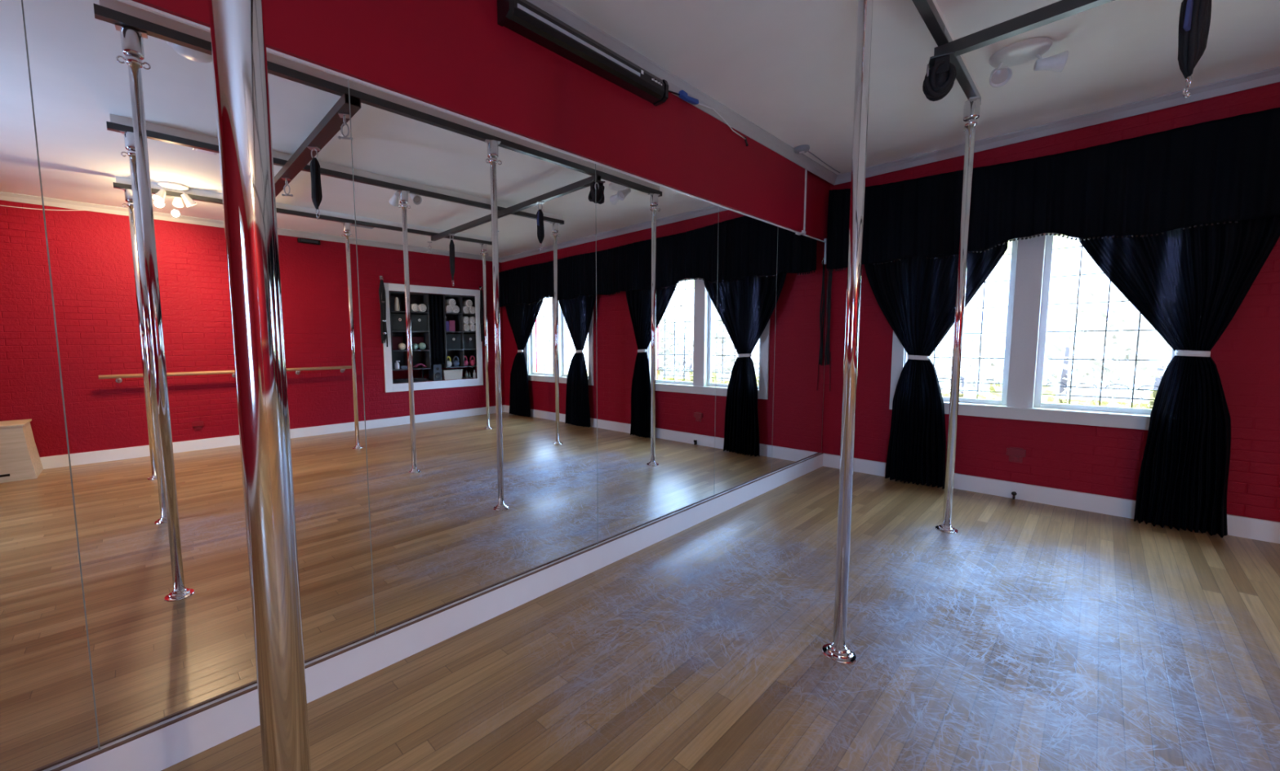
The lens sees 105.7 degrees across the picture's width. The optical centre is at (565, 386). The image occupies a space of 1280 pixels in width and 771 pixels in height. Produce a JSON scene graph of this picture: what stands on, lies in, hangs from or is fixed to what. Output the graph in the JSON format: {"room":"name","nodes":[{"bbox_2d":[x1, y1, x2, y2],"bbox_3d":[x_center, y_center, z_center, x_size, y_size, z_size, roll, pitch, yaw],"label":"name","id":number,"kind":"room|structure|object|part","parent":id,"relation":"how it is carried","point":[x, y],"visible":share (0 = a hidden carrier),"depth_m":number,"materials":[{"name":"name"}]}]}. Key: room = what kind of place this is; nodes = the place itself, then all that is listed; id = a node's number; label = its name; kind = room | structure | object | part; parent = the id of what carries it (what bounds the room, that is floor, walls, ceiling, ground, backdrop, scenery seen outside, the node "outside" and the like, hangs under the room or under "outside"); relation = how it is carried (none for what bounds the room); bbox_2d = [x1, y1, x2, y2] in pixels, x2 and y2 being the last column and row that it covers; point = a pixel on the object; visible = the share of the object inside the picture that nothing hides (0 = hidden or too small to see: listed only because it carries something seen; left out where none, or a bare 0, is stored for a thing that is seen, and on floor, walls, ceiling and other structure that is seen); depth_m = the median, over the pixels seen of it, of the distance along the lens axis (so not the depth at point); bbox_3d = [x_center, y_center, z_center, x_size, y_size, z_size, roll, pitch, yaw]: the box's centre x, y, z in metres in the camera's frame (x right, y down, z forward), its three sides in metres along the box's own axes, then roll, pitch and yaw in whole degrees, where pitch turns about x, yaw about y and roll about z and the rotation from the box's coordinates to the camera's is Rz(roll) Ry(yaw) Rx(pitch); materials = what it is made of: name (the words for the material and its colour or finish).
{"room":"exercise studio","nodes":[
{"label":"exercise studio","id":0,"kind":"room"},
{"bbox_2d":[22,0,830,746],"bbox_3d":[-0.102,-0.365,2.455,7.000,2.800,0.222,-5,7,-42],"label":"wall","id":1,"kind":"structure","parent":0,"point":[452,55],"depth_m":2.17,"materials":[{"name":"red paint"}]},
{"bbox_2d":[0,0,99,770],"bbox_3d":[-1.816,0.043,0.822,1.324,2.053,0.006,-5,7,-42],"label":"mirror panel","id":2,"kind":"object","parent":1,"relation":"attached to","point":[48,716],"visible":1,"depth_m":1.23,"materials":[{"name":"white metal"}]},
{"bbox_2d":[22,0,375,749],"bbox_3d":[-1.038,-0.027,1.520,0.769,2.053,0.006,-5,7,-42],"label":"mirror panel","id":3,"kind":"object","parent":1,"relation":"attached to","point":[123,96],"visible":0.89,"depth_m":1.42,"materials":[{"name":"white metal"}]},
{"bbox_2d":[47,453,824,770],"bbox_3d":[-0.025,0.971,2.502,7.000,0.128,0.034,-5,7,-42],"label":"baseboard","id":4,"kind":"structure","parent":1,"relation":"attached to","point":[161,749],"depth_m":1.91,"materials":[{"name":"white paint"}]},
{"bbox_2d":[49,453,823,770],"bbox_3d":[-0.025,0.905,2.481,6.980,0.006,0.010,-5,7,-42],"label":"trim","id":5,"kind":"structure","parent":1,"relation":"attached to","point":[135,737],"depth_m":1.81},
{"bbox_2d":[119,0,826,242],"bbox_3d":[0.109,-1.158,2.468,6.538,0.008,0.018,-5,7,-42],"label":"trim","id":6,"kind":"structure","parent":1,"relation":"attached to","point":[130,2],"depth_m":1.85,"materials":[{"name":"white paint"}]},
{"bbox_2d":[348,79,597,635],"bbox_3d":[-0.293,-0.094,2.187,1.232,2.053,0.006,-5,7,-42],"label":"mirror panel","id":7,"kind":"object","parent":1,"relation":"attached to","point":[476,242],"visible":1,"depth_m":2.07,"materials":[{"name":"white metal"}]},
{"bbox_2d":[497,0,668,106],"bbox_3d":[0.143,-1.629,2.369,1.090,0.117,0.088,-5,7,-42],"label":"bar fixture","id":8,"kind":"object","parent":1,"relation":"attached to","point":[522,17],"visible":1,"depth_m":2.27,"materials":[{"name":"black plastic"}]},
{"bbox_2d":[595,164,718,545],"bbox_3d":[0.613,-0.176,2.999,1.206,2.053,0.006,-5,7,-42],"label":"mirror panel","id":9,"kind":"object","parent":1,"relation":"attached to","point":[657,246],"visible":1,"depth_m":2.92,"materials":[{"name":"white metal"}]},
{"bbox_2d":[525,0,837,185],"bbox_3d":[-0.029,-1.715,2.237,7.000,0.075,0.044,-5,7,-42],"label":"trim","id":10,"kind":"structure","parent":1,"relation":"attached to","point":[676,84],"depth_m":2.94,"materials":[{"name":"paint"}]},
{"bbox_2d":[668,90,745,139],"bbox_3d":[0.917,-1.744,3.081,1.028,0.078,0.029,-5,7,-43],"label":"power cable","id":11,"kind":"object","parent":1,"relation":"attached to","point":[669,91],"visible":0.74,"depth_m":3.12,"materials":[{"name":"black plastic"}]},
{"bbox_2d":[678,89,698,104],"bbox_3d":[0.748,-1.743,2.917,0.186,0.040,0.030,-5,7,-42],"label":"wrap","id":12,"kind":"object","parent":11,"relation":"attached to","point":[683,95],"visible":1,"depth_m":2.89,"materials":[{"name":"blue plastic"}]},
{"bbox_2d":[714,206,777,497],"bbox_3d":[1.399,-0.247,3.704,0.909,2.053,0.006,-5,7,-42],"label":"mirror panel","id":13,"kind":"object","parent":1,"relation":"attached to","point":[747,253],"visible":1,"depth_m":3.67,"materials":[{"name":"white"}]},
{"bbox_2d":[771,226,827,473],"bbox_3d":[2.143,-0.314,4.372,1.092,2.053,0.006,-5,7,-42],"label":"mirror panel","id":14,"kind":"object","parent":1,"relation":"attached to","point":[802,278],"visible":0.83,"depth_m":4.32,"materials":[{"name":"white"}]},
{"bbox_2d":[800,168,807,235],"bbox_3d":[2.057,-1.600,4.178,0.070,0.546,0.042,-5,7,-42],"label":"trim","id":15,"kind":"structure","parent":1,"relation":"attached to","point":[803,232],"depth_m":4.18,"materials":[{"name":"white paint"}]},
{"bbox_2d":[824,238,826,264],"bbox_3d":[2.482,-1.286,4.603,0.025,0.240,0.018,-5,7,-42],"label":"trim","id":16,"kind":"structure","parent":1,"relation":"attached to","point":[825,239],"depth_m":4.59,"materials":[{"name":"white paint"}]},
{"bbox_2d":[824,269,832,365],"bbox_3d":[2.553,-0.725,4.665,0.062,1.050,0.044,-5,7,-42],"label":"strap","id":17,"kind":"object","parent":1,"relation":"hanging from","point":[830,273],"visible":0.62,"depth_m":4.67,"materials":[{"name":"black fabric"}]},
{"bbox_2d":[160,466,1279,770],"bbox_3d":[1.827,1.244,0.464,7.400,0.100,5.940,-5,7,-42],"label":"floor","id":18,"kind":"structure","parent":0,"point":[1029,636],"depth_m":1.89,"materials":[{"name":"brown wood"}]},
{"bbox_2d":[208,0,311,770],"bbox_3d":[-0.317,-0.139,0.487,0.122,2.700,0.122,4,7,42],"label":"pole","id":19,"kind":"object","parent":18,"relation":"on","point":[237,29],"visible":1,"depth_m":0.48,"materials":[{"name":"silver metal"}]},
{"bbox_2d":[822,0,872,664],"bbox_3d":[1.078,-0.271,1.808,0.122,2.700,0.122,2,6,28],"label":"pole","id":20,"kind":"object","parent":18,"relation":"on","point":[837,651],"visible":1,"depth_m":1.80,"materials":[{"name":"silver metal"}]},
{"bbox_2d":[934,95,980,533],"bbox_3d":[2.494,-0.397,3.051,0.122,2.700,0.122,2,6,28],"label":"pole","id":21,"kind":"object","parent":18,"relation":"on","point":[971,108],"visible":1,"depth_m":3.03,"materials":[{"name":"silver metal"}]},
{"bbox_3d":[2.478,-1.738,2.933,0.048,0.005,0.110,2,6,28],"label":"ceiling plate","id":22,"kind":"part","parent":21,"relation":"part of","materials":[{"name":"metal"}]},
{"bbox_2d":[1011,491,1017,499],"bbox_3d":[3.495,0.850,3.750,0.052,0.061,0.031,-5,7,-42],"label":"door stop","id":23,"kind":"object","parent":18,"relation":"on","point":[1014,494],"visible":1,"depth_m":3.74,"materials":[{"name":"black plastic"}]},
{"bbox_2d":[553,0,1279,174],"bbox_3d":[2.029,-1.625,-0.049,7.400,0.100,6.640,-5,7,-42],"label":"ceiling","id":24,"kind":"structure","parent":0,"point":[787,68],"depth_m":2.66,"materials":[{"name":"paint"}]},
{"bbox_2d":[794,144,809,154],"bbox_3d":[1.898,-1.896,3.868,0.116,0.042,0.116,-5,7,-42],"label":"smoke detector","id":25,"kind":"object","parent":24,"relation":"attached to","point":[800,149],"visible":1,"depth_m":3.84,"materials":[{"name":"grey plastic"}]},
{"bbox_2d":[808,151,839,173],"bbox_3d":[2.232,-1.939,4.166,0.801,0.012,0.016,-5,7,-43],"label":"cable","id":26,"kind":"object","parent":24,"relation":"attached to","point":[808,151],"visible":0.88,"depth_m":4.17,"materials":[{"name":"grey plastic"}]},
{"bbox_2d":[911,0,981,104],"bbox_3d":[1.062,-1.663,1.651,4.043,0.100,0.042,-5,7,-42],"label":"rail","id":27,"kind":"object","parent":24,"relation":"attached to","point":[929,11],"visible":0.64,"depth_m":2.33,"materials":[{"name":"black metal"}]},
{"bbox_2d":[933,0,1115,57],"bbox_3d":[2.895,-1.572,1.274,0.054,0.056,3.095,-5,7,-42],"label":"rail","id":28,"kind":"object","parent":27,"relation":"attached to","point":[1063,9],"visible":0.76,"depth_m":2.18,"materials":[{"name":"black metal"}]},
{"bbox_2d":[922,50,955,101],"bbox_3d":[1.873,-1.542,2.413,0.129,0.180,0.135,2,6,31],"label":"coil","id":29,"kind":"object","parent":28,"relation":"hanging from","point":[939,81],"visible":1,"depth_m":2.38,"materials":[{"name":"black paint"}]},
{"bbox_2d":[1177,0,1211,97],"bbox_3d":[2.397,-1.352,1.841,0.083,0.472,0.082,2,6,25],"label":"bundle","id":30,"kind":"object","parent":28,"relation":"hanging from","point":[1194,20],"visible":1,"depth_m":1.82,"materials":[{"name":"fabric"}]},
{"bbox_2d":[988,36,1068,87],"bbox_3d":[2.480,-1.724,2.591,0.250,0.175,0.311,-5,7,-42],"label":"spotlight fixture","id":31,"kind":"object","parent":24,"relation":"attached to","point":[1020,52],"visible":1,"depth_m":2.57,"materials":[{"name":"white plastic"}]},
{"bbox_3d":[2.369,-1.690,2.625,0.055,0.069,0.079,-5,7,-42],"label":"bulb","id":32,"kind":"part","parent":31,"relation":"part of","materials":[{"name":"white glass"}]},
{"bbox_3d":[2.384,-1.701,2.636,0.134,0.125,0.101,-5,7,-42],"label":"lamp shade","id":33,"kind":"part","parent":31,"relation":"part of","materials":[{"name":"white plastic"}]},
{"bbox_3d":[2.459,-1.795,2.607,0.250,0.036,0.250,-5,7,-42],"label":"plate","id":34,"kind":"part","parent":31,"relation":"part of","materials":[{"name":"white plastic"}]},
{"bbox_3d":[2.544,-1.756,2.584,0.033,0.060,0.014,1,5,18],"label":"swivel arm","id":35,"kind":"part","parent":31,"relation":"part of","materials":[{"name":"white plastic"}]},
{"bbox_3d":[2.583,-1.716,2.568,0.122,0.095,0.096,2,6,30],"label":"lamp shade","id":36,"kind":"part","parent":31,"relation":"part of","materials":[{"name":"white plastic"}]},
{"bbox_2d":[821,82,1279,522],"bbox_3d":[4.486,-0.442,2.735,0.200,2.800,5.940,-5,7,-42],"label":"wall","id":37,"kind":"structure","parent":0,"point":[1107,461],"depth_m":3.44,"materials":[{"name":"red paint"}]},
{"bbox_2d":[829,351,831,391],"bbox_3d":[2.591,-0.140,4.713,0.009,0.385,0.015,-5,7,-42],"label":"cable","id":38,"kind":"object","parent":37,"relation":"attached to","point":[830,352],"visible":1,"depth_m":4.71,"materials":[{"name":"black plastic"}]},
{"bbox_2d":[1006,447,1026,462],"bbox_3d":[3.511,0.539,3.753,0.022,0.116,0.110,-5,7,-42],"label":"outlet","id":39,"kind":"object","parent":37,"relation":"attached to","point":[1015,455],"visible":1,"depth_m":3.75,"materials":[{"name":"red plastic"}]},
{"bbox_2d":[1006,448,1026,457],"bbox_3d":[3.509,0.519,3.750,0.016,0.056,0.110,-5,7,-42],"label":"socket","id":40,"kind":"object","parent":39,"relation":"attached to","point":[1012,452],"depth_m":3.75,"materials":[{"name":"red plastic"}]},
{"bbox_2d":[888,233,1174,430],"bbox_3d":[3.550,-0.504,3.708,0.205,1.525,1.710,-5,7,-42],"label":"window","id":41,"kind":"structure","parent":37,"relation":"in","point":[1031,261],"depth_m":3.65,"materials":[{"name":"beige paint"}]},
{"bbox_3d":[3.500,-0.500,3.662,0.022,1.525,1.710,-5,7,-42],"label":"casing","id":42,"kind":"part","parent":41,"relation":"part of","materials":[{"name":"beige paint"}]},
{"bbox_3d":[3.290,-0.526,4.030,0.040,1.327,0.678,-5,7,-42],"label":"sash","id":43,"kind":"part","parent":41,"relation":"part of","materials":[{"name":"white paint"}]},
{"bbox_3d":[3.544,0.209,3.757,0.165,0.096,1.530,-5,7,-42],"label":"sill","id":44,"kind":"part","parent":41,"relation":"part of","materials":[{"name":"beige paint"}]},
{"bbox_3d":[3.844,-0.479,3.416,0.040,1.327,0.678,-5,7,-42],"label":"sash","id":45,"kind":"part","parent":41,"relation":"part of","materials":[{"name":"white paint"}]},
{"bbox_2d":[822,453,1279,543],"bbox_3d":[4.426,0.897,2.771,0.020,0.128,5.518,-5,7,-42],"label":"baseboard","id":46,"kind":"structure","parent":37,"relation":"attached to","point":[1260,530],"depth_m":3.58,"materials":[{"name":"white paint"}]},
{"bbox_2d":[834,66,1279,185],"bbox_3d":[4.387,-1.790,2.526,0.044,0.075,5.518,-5,7,-42],"label":"trim","id":47,"kind":"structure","parent":37,"relation":"attached to","point":[1270,76],"depth_m":3.34,"materials":[{"name":"paint"}]},
{"bbox_3d":[4.342,-1.566,2.518,0.151,0.201,5.482,-5,7,-42],"label":"curtain rod","id":48,"kind":"object","parent":37,"relation":"attached to","visible":0},
{"bbox_2d":[864,240,1008,489],"bbox_3d":[3.020,-0.383,4.048,0.087,2.475,0.968,-5,7,-42],"label":"curtain","id":49,"kind":"object","parent":48,"relation":"hanging from","point":[916,296],"visible":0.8,"depth_m":4.08,"materials":[{"name":"black fabric"}]},
{"bbox_2d":[826,107,1279,271],"bbox_3d":[4.266,-1.288,2.474,0.050,0.745,5.445,-5,7,-42],"label":"valance","id":50,"kind":"object","parent":48,"relation":"hanging from","point":[1228,169],"visible":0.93,"depth_m":3.26,"materials":[{"name":"black fabric"}]},
{"bbox_3d":[4.274,-0.965,2.501,0.043,0.106,5.433,-5,7,-42],"label":"beaded trim","id":51,"kind":"part","parent":50,"relation":"part of","materials":[{"name":"black fabric"}]},
{"bbox_2d":[1078,215,1279,537],"bbox_3d":[3.863,-0.310,3.118,0.078,2.475,0.833,-5,7,-41],"label":"curtain","id":52,"kind":"object","parent":48,"relation":"hanging from","point":[1189,285],"visible":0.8,"depth_m":3.04,"materials":[{"name":"black fabric"}]},
{"label":"outside","id":53,"kind":"structure","parent":0,"visible":0},
{"bbox_2d":[941,386,1150,408],"bbox_3d":[25.094,-0.133,25.121,59.400,0.200,80.000,-5,7,-42],"label":"ground","id":54,"kind":"structure","parent":53,"point":[967,394],"depth_m":19.02,"materials":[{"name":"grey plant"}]},
{"bbox_2d":[929,334,1004,399],"bbox_3d":[8.743,0.048,10.642,1.982,2.361,1.970,-5,7,-42],"label":"shrub","id":55,"kind":"object","parent":54,"relation":"on","point":[947,367],"visible":0.57,"depth_m":10.32,"materials":[{"name":"green plant"}]},
{"bbox_2d":[928,304,1171,394],"bbox_3d":[23.290,-1.772,22.014,7.200,3.650,11.000,-5,7,-42],"label":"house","id":56,"kind":"structure","parent":54,"relation":"on","point":[972,320],"depth_m":20.57,"materials":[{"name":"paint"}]},
{"bbox_2d":[990,287,1164,404],"bbox_3d":[13.789,-0.876,13.188,3.561,3.638,3.308,-5,7,-42],"label":"tree","id":57,"kind":"object","parent":54,"relation":"on","point":[1091,324],"visible":0.52,"depth_m":12.70,"materials":[{"name":"green plant"}]},
{"bbox_2d":[1048,381,1154,408],"bbox_3d":[8.307,0.722,7.430,1.308,1.603,1.353,-5,7,-42],"label":"shrub","id":58,"kind":"object","parent":54,"relation":"on","point":[1104,402],"visible":0.16,"depth_m":7.35,"materials":[{"name":"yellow plant"}]},
{"bbox_2d":[1064,315,1172,408],"bbox_3d":[11.395,-0.148,9.207,2.606,2.942,2.572,-5,7,-42],"label":"tree","id":59,"kind":"object","parent":54,"relation":"on","point":[1122,350],"visible":0.34,"depth_m":9.46,"materials":[{"name":"green plant"}]},
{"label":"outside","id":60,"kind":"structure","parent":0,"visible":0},
{"bbox_2d":[964,235,1131,311],"bbox_3d":[25.544,-4.930,21.779,36.539,12.601,87.307,-5,7,-42],"label":"sky","id":61,"kind":"structure","parent":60,"point":[1065,262],"depth_m":29.38,"materials":[{"name":"white"}]}
]}

